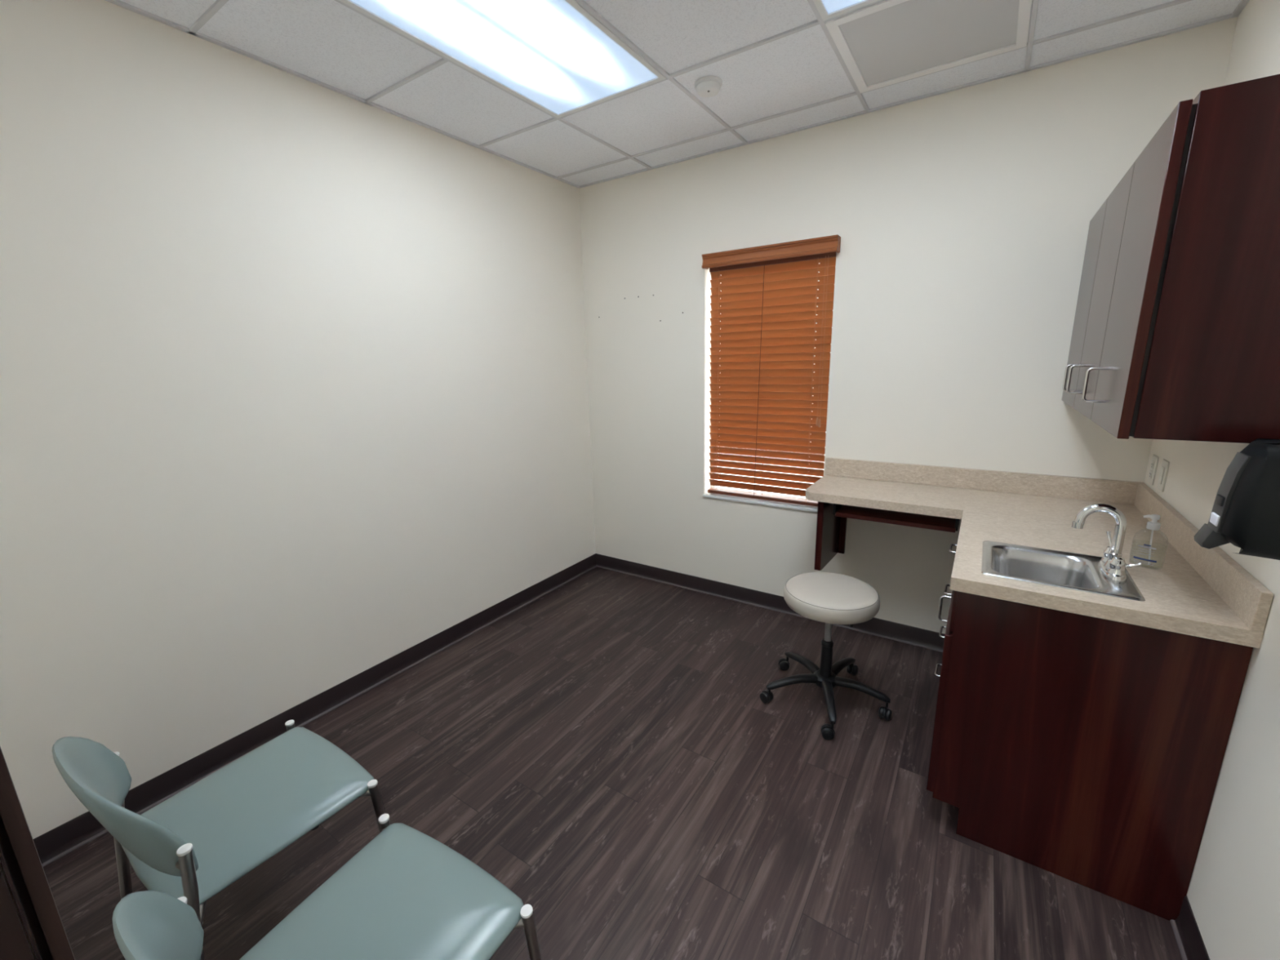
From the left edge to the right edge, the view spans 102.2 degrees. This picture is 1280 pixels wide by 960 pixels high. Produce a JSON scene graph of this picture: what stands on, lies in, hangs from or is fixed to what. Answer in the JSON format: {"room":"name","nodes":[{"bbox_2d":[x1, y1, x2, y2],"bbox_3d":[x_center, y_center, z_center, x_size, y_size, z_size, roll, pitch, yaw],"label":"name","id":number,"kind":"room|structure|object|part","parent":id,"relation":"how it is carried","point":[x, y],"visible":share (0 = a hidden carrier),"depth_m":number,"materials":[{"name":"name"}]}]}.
{"room":"examination room","nodes":[
{"label":"examination room","id":0,"kind":"room"},
{"bbox_2d":[0,862,36,959],"bbox_3d":[-0.786,0.122,0.482,3.000,2.684,0.120,7,16,33],"label":"wall","id":1,"kind":"structure","parent":0,"point":[1,866],"depth_m":0.36,"materials":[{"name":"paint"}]},
{"bbox_2d":[0,746,75,959],"bbox_3d":[-0.081,0.458,0.095,1.065,2.170,0.136,7,16,33],"label":"door","id":2,"kind":"structure","parent":1,"relation":"in","point":[20,860],"depth_m":0.37,"materials":[{"name":"brown wood"}]},
{"bbox_2d":[0,0,595,839],"bbox_3d":[-1.227,-0.354,2.589,0.120,2.684,3.237,7,16,33],"label":"wall","id":3,"kind":"structure","parent":0,"point":[294,388],"depth_m":1.99,"materials":[{"name":"paint"}]},
{"bbox_2d":[33,553,596,866],"bbox_3d":[-1.150,0.916,2.826,0.018,0.100,2.957,7,16,33],"label":"baseboard","id":4,"kind":"structure","parent":3,"relation":"attached to","point":[59,842],"depth_m":2.24,"materials":[{"name":"black plastic"}]},
{"bbox_2d":[105,0,1249,188],"bbox_3d":[0.031,-1.491,1.427,3.000,0.010,2.957,7,16,33],"label":"grid","id":5,"kind":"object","parent":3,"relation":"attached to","point":[217,5],"depth_m":2.06,"materials":[{"name":"white metal"}]},
{"bbox_2d":[42,566,1182,959],"bbox_3d":[0.120,1.136,2.072,3.240,0.050,3.187,7,16,33],"label":"floor","id":6,"kind":"structure","parent":0,"point":[606,748],"depth_m":1.84,"materials":[{"name":"brown wood"}]},
{"bbox_2d":[52,720,385,959],"bbox_3d":[-1.052,0.908,1.368,0.568,0.767,0.527,7,15,32],"label":"chair","id":7,"kind":"object","parent":6,"relation":"on","point":[199,841],"visible":0.9,"depth_m":1.29,"materials":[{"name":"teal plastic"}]},
{"bbox_3d":[-1.371,0.999,1.372,0.089,0.582,0.028,-12,16,-38],"label":"leg","id":8,"kind":"part","parent":7,"relation":"part of","materials":[{"name":"silver metal"}]},
{"bbox_3d":[-1.167,0.704,1.147,0.474,0.265,0.124,7,15,32],"label":"backrest","id":9,"kind":"part","parent":7,"relation":"part of","materials":[{"name":"grey plastic"}]},
{"bbox_3d":[-0.933,1.052,1.095,0.028,0.582,0.089,2,13,15],"label":"leg","id":10,"kind":"part","parent":7,"relation":"part of","materials":[{"name":"silver metal"}]},
{"bbox_3d":[-1.038,0.852,1.381,0.448,0.045,0.465,7,15,32],"label":"seat","id":11,"kind":"part","parent":7,"relation":"part of","materials":[{"name":"teal leather"}]},
{"bbox_3d":[-1.038,0.878,1.385,0.515,0.029,0.409,7,15,32],"label":"seat frame","id":12,"kind":"part","parent":7,"relation":"part of","materials":[{"name":"teal metal"}]},
{"bbox_3d":[-1.130,0.990,1.730,0.023,0.426,0.056,-6,14,-19],"label":"leg","id":13,"kind":"part","parent":7,"relation":"part of","materials":[{"name":"silver metal"}]},
{"bbox_3d":[-0.711,1.041,1.465,0.056,0.426,0.023,-2,13,-4],"label":"leg","id":14,"kind":"part","parent":7,"relation":"part of","materials":[{"name":"silver metal"}]},
{"bbox_2d":[112,813,542,959],"bbox_3d":[-0.552,0.978,1.012,0.568,0.767,0.527,6,15,29],"label":"chair","id":15,"kind":"object","parent":6,"relation":"on","point":[406,895],"visible":1,"depth_m":1.05,"materials":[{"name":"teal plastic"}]},
{"bbox_3d":[-0.657,0.775,0.785,0.474,0.265,0.124,6,15,29],"label":"backrest","id":16,"kind":"part","parent":15,"relation":"part of","materials":[{"name":"grey plastic"}]},
{"bbox_3d":[-0.539,0.922,1.025,0.448,0.045,0.465,6,15,29],"label":"seat","id":17,"kind":"part","parent":15,"relation":"part of","materials":[{"name":"teal leather"}]},
{"bbox_3d":[-0.648,1.062,1.368,0.023,0.426,0.056,-7,14,-22],"label":"leg","id":18,"kind":"part","parent":15,"relation":"part of","materials":[{"name":"silver metal"}]},
{"bbox_3d":[-0.539,0.948,1.029,0.515,0.029,0.409,6,15,29],"label":"seat frame","id":19,"kind":"part","parent":15,"relation":"part of","materials":[{"name":"teal metal"}]},
{"bbox_3d":[-0.215,1.107,1.127,0.056,0.426,0.023,-3,13,-7],"label":"leg","id":20,"kind":"part","parent":15,"relation":"part of","materials":[{"name":"silver metal"}]},
{"bbox_2d":[760,572,892,740],"bbox_3d":[0.864,0.742,2.343,0.550,0.560,0.574,7,16,33],"label":"stool","id":21,"kind":"object","parent":6,"relation":"on","point":[829,598],"visible":1,"depth_m":2.27,"materials":[{"name":"white leather"}]},
{"bbox_3d":[0.699,0.924,2.367,0.238,0.055,0.047,-3,13,-5],"label":"arm","id":22,"kind":"part","parent":21,"relation":"part of","materials":[{"name":"black plastic"}]},
{"bbox_3d":[0.791,0.886,2.519,0.047,0.055,0.238,-7,14,-23],"label":"arm","id":23,"kind":"part","parent":21,"relation":"part of","materials":[{"name":"black plastic"}]},
{"bbox_3d":[0.820,0.951,2.233,0.047,0.055,0.238,2,13,12],"label":"arm","id":24,"kind":"part","parent":21,"relation":"part of","materials":[{"name":"black plastic"}]},
{"bbox_3d":[0.843,0.512,2.287,0.400,0.086,0.400,7,16,33],"label":"seat","id":25,"kind":"part","parent":21,"relation":"part of","materials":[{"name":"white leather"}]},
{"bbox_3d":[0.969,0.891,2.480,0.238,0.055,0.047,-13,17,-40],"label":"arm","id":26,"kind":"part","parent":21,"relation":"part of","materials":[{"name":"black plastic"}]},
{"bbox_3d":[0.984,0.932,2.300,0.239,0.055,0.051,7,16,33],"label":"arm","id":27,"kind":"part","parent":21,"relation":"part of","materials":[{"name":"black plastic"}]},
{"bbox_2d":[926,590,1253,920],"bbox_3d":[1.311,0.734,1.668,0.659,0.859,0.398,7,16,33],"label":"base cabinet","id":28,"kind":"object","parent":6,"relation":"on","point":[1087,751],"visible":0.82,"depth_m":1.47,"materials":[{"name":"brown wood"}]},
{"bbox_3d":[1.075,0.727,1.828,0.023,0.576,0.388,7,16,33],"label":"door","id":29,"kind":"part","parent":28,"relation":"part of","materials":[{"name":"brown wood"}]},
{"bbox_3d":[1.124,0.475,1.908,0.034,0.104,0.008,7,16,33],"label":"handle","id":30,"kind":"part","parent":28,"relation":"part of","materials":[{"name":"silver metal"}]},
{"bbox_2d":[934,543,956,677],"bbox_3d":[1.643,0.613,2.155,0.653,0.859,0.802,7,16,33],"label":"handle","id":31,"kind":"object","parent":28,"relation":"attached to","point":[951,544],"visible":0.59,"depth_m":2.14,"materials":[{"name":"silver metal"}]},
{"bbox_3d":[1.282,0.813,2.205,0.037,0.008,0.104,7,16,33],"label":"handle","id":32,"kind":"part","parent":31,"relation":"part of","materials":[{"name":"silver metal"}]},
{"bbox_3d":[1.277,0.638,2.165,0.037,0.008,0.104,7,16,33],"label":"handle","id":33,"kind":"part","parent":31,"relation":"part of","materials":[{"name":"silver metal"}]},
{"bbox_3d":[1.273,0.451,2.122,0.037,0.008,0.104,7,16,33],"label":"handle","id":34,"kind":"part","parent":31,"relation":"part of","materials":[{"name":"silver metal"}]},
{"bbox_3d":[1.268,0.276,2.082,0.037,0.008,0.104,7,16,33],"label":"handle","id":35,"kind":"part","parent":31,"relation":"part of","materials":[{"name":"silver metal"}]},
{"bbox_2d":[805,457,1274,648],"bbox_3d":[1.248,0.134,2.054,1.307,0.138,1.249,7,16,33],"label":"countertop","id":36,"kind":"structure","parent":28,"relation":"on","point":[1196,590],"depth_m":1.83,"materials":[{"name":"laminate"}]},
{"bbox_2d":[832,503,959,532],"bbox_3d":[1.272,0.134,2.561,0.538,0.091,0.302,7,16,33],"label":"drawer","id":37,"kind":"object","parent":36,"relation":"attached to","point":[908,519],"visible":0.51,"depth_m":2.48,"materials":[{"name":"brown wood"}]},
{"bbox_3d":[1.052,0.104,2.702,0.012,0.084,0.285,7,16,33],"label":"slide rail","id":38,"kind":"part","parent":37,"relation":"part of","materials":[{"name":"black metal"}]},
{"bbox_3d":[1.491,0.159,2.417,0.012,0.084,0.285,7,16,33],"label":"slide rail","id":39,"kind":"part","parent":37,"relation":"part of","materials":[{"name":"black metal"}]},
{"bbox_2d":[981,540,1145,601],"bbox_3d":[1.274,0.338,1.610,0.365,0.150,0.338,7,16,33],"label":"sink","id":40,"kind":"object","parent":36,"relation":"in","point":[1061,569],"visible":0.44,"depth_m":1.69,"materials":[{"name":"silver metal"}]},
{"bbox_2d":[1071,503,1142,583],"bbox_3d":[1.377,0.178,1.502,0.145,0.208,0.148,-2,13,-2],"label":"faucet","id":41,"kind":"object","parent":36,"relation":"on","point":[1112,566],"visible":1,"depth_m":1.50,"materials":[{"name":"silver metal"}]},
{"bbox_3d":[1.359,0.163,1.529,0.127,0.190,0.042,7,16,33],"label":"spout","id":42,"kind":"part","parent":41,"relation":"part of","materials":[{"name":"silver metal"}]},
{"bbox_3d":[1.424,0.225,1.563,0.040,0.050,0.040,7,16,33],"label":"handle","id":43,"kind":"part","parent":41,"relation":"part of","materials":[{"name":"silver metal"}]},
{"bbox_3d":[1.421,0.179,1.563,0.011,0.048,0.029,-2,13,-2],"label":"lever","id":44,"kind":"part","parent":41,"relation":"part of","materials":[{"name":"silver metal"}]},
{"bbox_3d":[1.397,0.267,1.529,0.056,0.022,0.160,7,16,33],"label":"plate","id":45,"kind":"part","parent":41,"relation":"part of","materials":[{"name":"silver metal"}]},
{"bbox_3d":[1.368,0.246,1.480,0.040,0.050,0.040,7,16,33],"label":"handle","id":46,"kind":"part","parent":41,"relation":"part of","materials":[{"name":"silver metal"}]},
{"bbox_3d":[1.388,0.240,1.458,0.042,0.024,0.011,9,17,39],"label":"lever","id":47,"kind":"part","parent":41,"relation":"part of","materials":[{"name":"silver metal"}]},
{"bbox_2d":[1128,514,1167,569],"bbox_3d":[1.546,0.184,1.566,0.048,0.164,0.077,-10,16,-33],"label":"hand sanitizer bottle","id":48,"kind":"object","parent":36,"relation":"on","point":[1153,525],"visible":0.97,"depth_m":1.55,"materials":[{"name":"clear plastic"}]},
{"bbox_2d":[120,0,1241,186],"bbox_3d":[-0.406,-1.355,0.781,3.240,0.040,4.860,7,16,33],"label":"ceiling","id":49,"kind":"structure","parent":0,"point":[327,42],"depth_m":2.04,"materials":[{"name":"tile"}]},
{"bbox_2d":[338,0,666,118],"bbox_3d":[-0.472,-1.559,1.789,0.593,0.010,1.203,7,16,33],"label":"recessed light","id":50,"kind":"object","parent":49,"relation":"in","point":[555,56],"visible":1,"depth_m":1.88,"materials":[{"name":"white paint"}]},
{"bbox_2d":[694,75,722,97],"bbox_3d":[0.289,-1.654,2.184,0.116,0.041,0.116,7,16,33],"label":"smoke detector","id":51,"kind":"object","parent":49,"relation":"attached to","point":[707,86],"visible":1,"depth_m":2.15,"materials":[{"name":"white paint"}]},
{"bbox_2d":[813,0,879,21],"bbox_3d":[0.546,-1.431,1.128,0.593,0.010,1.203,7,16,33],"label":"recessed light","id":52,"kind":"object","parent":49,"relation":"in","point":[827,9],"visible":1,"depth_m":1.71,"materials":[{"name":"white paint"}]},
{"bbox_2d":[825,0,1031,93],"bbox_3d":[1.050,-1.613,1.869,0.589,0.012,0.589,7,16,33],"label":"ceiling vent","id":53,"kind":"object","parent":49,"relation":"in","point":[886,42],"visible":1,"depth_m":1.88,"materials":[{"name":"white metal"}]},
{"bbox_2d":[578,17,1237,633],"bbox_3d":[0.916,-0.496,2.982,3.000,2.684,0.141,7,16,33],"label":"wall","id":54,"kind":"structure","parent":0,"point":[962,218],"depth_m":2.59,"materials":[{"name":"paint"}]},
{"bbox_2d":[702,310,833,512],"bbox_3d":[0.750,-0.559,3.071,0.760,1.425,0.150,7,16,33],"label":"window","id":55,"kind":"structure","parent":54,"relation":"in","point":[775,504],"depth_m":3.21,"materials":[{"name":"white paint"}]},
{"bbox_3d":[0.757,0.130,3.216,0.760,0.017,0.116,7,16,33],"label":"sill","id":56,"kind":"part","parent":55,"relation":"part of","materials":[{"name":"white paint"}]},
{"bbox_2d":[702,235,840,506],"bbox_3d":[0.725,-0.577,3.001,0.756,1.440,0.126,7,16,33],"label":"window blind","id":57,"kind":"object","parent":55,"relation":"attached to","point":[771,344],"visible":0.89,"depth_m":3.00,"materials":[{"name":"brown wood"}]},
{"bbox_3d":[0.493,-0.585,3.200,0.002,1.334,0.056,7,16,33],"label":"ladder cord","id":58,"kind":"part","parent":57,"relation":"part of","materials":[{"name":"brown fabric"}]},
{"bbox_3d":[0.721,-0.555,3.046,0.066,1.334,0.024,-8,15,-27],"label":"ladder cord","id":59,"kind":"part","parent":57,"relation":"part of","materials":[{"name":"brown fabric"}]},
{"bbox_3d":[0.754,0.106,3.193,0.725,0.022,0.050,7,16,33],"label":"rail","id":60,"kind":"part","parent":57,"relation":"part of","materials":[{"name":"white paint"}]},
{"bbox_3d":[0.724,-1.219,2.885,0.719,0.040,0.052,7,16,33],"label":"head rail","id":61,"kind":"part","parent":57,"relation":"part of","materials":[{"name":"brown wood"}]},
{"bbox_3d":[0.969,-0.525,2.891,0.002,1.334,0.056,7,16,33],"label":"ladder cord","id":62,"kind":"part","parent":57,"relation":"part of","materials":[{"name":"brown fabric"}]},
{"bbox_3d":[0.978,-0.756,2.785,0.002,0.845,0.008,1,13,12],"label":"pull cord","id":63,"kind":"part","parent":57,"relation":"part of","materials":[{"name":"fabric"}]},
{"bbox_3d":[0.990,-0.751,2.778,0.002,0.852,0.008,1,13,12],"label":"pull cord","id":64,"kind":"part","parent":57,"relation":"part of","materials":[{"name":"fabric"}]},
{"bbox_2d":[595,553,945,652],"bbox_3d":[0.653,0.746,3.371,2.400,0.100,0.018,7,16,33],"label":"baseboard","id":65,"kind":"structure","parent":54,"relation":"attached to","point":[912,635],"depth_m":3.34,"materials":[{"name":"black plastic"}]},
{"bbox_2d":[813,501,847,570],"bbox_3d":[1.026,0.256,2.756,0.063,0.404,0.404,7,16,33],"label":"support","id":66,"kind":"object","parent":54,"relation":"attached to","point":[831,530],"visible":0.64,"depth_m":2.69,"materials":[{"name":"brown wood"}]},
{"bbox_2d":[824,457,1144,505],"bbox_3d":[1.586,-0.009,2.547,1.307,0.098,0.020,7,16,33],"label":"backsplash","id":67,"kind":"structure","parent":54,"relation":"attached to","point":[1117,491],"depth_m":2.47,"materials":[{"name":"laminate"}]},
{"bbox_2d":[1144,0,1279,959],"bbox_3d":[1.375,-0.027,0.899,0.120,2.684,3.237,7,16,33],"label":"wall","id":68,"kind":"structure","parent":0,"point":[1233,893],"depth_m":1.23,"materials":[{"name":"paint"}]},
{"bbox_2d":[1147,454,1159,485],"bbox_3d":[2.072,-0.041,2.088,0.009,0.116,0.072,7,16,33],"label":"outlet","id":69,"kind":"object","parent":68,"relation":"attached to","point":[1154,462],"visible":1,"depth_m":2.08,"materials":[{"name":"beige plastic"}]},
{"bbox_2d":[1148,470,1152,478],"bbox_3d":[2.070,-0.023,2.094,0.003,0.029,0.034,7,16,33],"label":"socket","id":70,"kind":"object","parent":69,"relation":"attached to","point":[1150,475],"depth_m":2.09,"materials":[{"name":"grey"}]},
{"bbox_2d":[1151,460,1155,469],"bbox_3d":[2.069,-0.061,2.085,0.003,0.029,0.034,7,16,33],"label":"socket","id":71,"kind":"object","parent":69,"relation":"attached to","point":[1153,464],"depth_m":2.08,"materials":[{"name":"grey plastic"}]},
{"bbox_2d":[1156,458,1169,492],"bbox_3d":[1.990,-0.018,1.968,0.009,0.116,0.072,7,16,33],"label":"light switch","id":72,"kind":"object","parent":68,"relation":"attached to","point":[1165,464],"visible":1,"depth_m":1.95,"materials":[{"name":"beige plastic"}]},
{"bbox_2d":[1062,74,1279,443],"bbox_3d":[1.619,-0.570,1.611,0.355,0.736,1.252,7,16,33],"label":"upper cabinet","id":73,"kind":"object","parent":68,"relation":"attached to","point":[1175,335],"visible":1,"depth_m":1.15,"materials":[{"name":"brown wood"}]},
{"bbox_3d":[1.632,-0.387,1.960,0.037,0.104,0.008,7,16,33],"label":"handle","id":74,"kind":"part","parent":73,"relation":"part of","materials":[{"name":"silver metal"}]},
{"bbox_3d":[1.566,-0.363,1.863,0.037,0.104,0.008,7,16,33],"label":"handle","id":75,"kind":"part","parent":73,"relation":"part of","materials":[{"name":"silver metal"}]},
{"bbox_3d":[1.741,-0.661,2.020,0.022,0.724,0.401,7,16,33],"label":"door","id":76,"kind":"part","parent":73,"relation":"part of","materials":[{"name":"brown wood"}]},
{"bbox_3d":[1.346,-0.283,1.539,0.037,0.104,0.008,7,16,33],"label":"handle","id":77,"kind":"part","parent":73,"relation":"part of","materials":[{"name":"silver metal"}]},
{"bbox_3d":[1.514,-0.579,1.687,0.022,0.724,0.415,7,16,33],"label":"door","id":78,"kind":"part","parent":73,"relation":"part of","materials":[{"name":"brown wood"}]},
{"bbox_3d":[1.282,-0.495,1.346,0.022,0.724,0.420,7,16,33],"label":"door","id":79,"kind":"part","parent":73,"relation":"part of","materials":[{"name":"brown wood"}]},
{"bbox_2d":[1169,895,1209,959],"bbox_3d":[1.002,1.349,0.720,0.018,0.100,1.745,7,16,33],"label":"baseboard","id":80,"kind":"structure","parent":68,"relation":"attached to","point":[1190,943],"depth_m":1.36,"materials":[{"name":"black plastic"}]},
{"bbox_2d":[1133,482,1274,632],"bbox_3d":[1.778,0.183,1.692,0.021,0.098,1.228,7,16,33],"label":"backsplash","id":81,"kind":"structure","parent":68,"relation":"attached to","point":[1249,599],"depth_m":1.42,"materials":[{"name":"laminate"}]},
{"bbox_2d":[1194,438,1279,559],"bbox_3d":[1.296,0.037,1.062,0.181,0.233,0.182,7,16,33],"label":"dispenser","id":82,"kind":"object","parent":68,"relation":"attached to","point":[1245,514],"visible":1,"depth_m":1.03,"materials":[{"name":"black plastic"}]}
]}

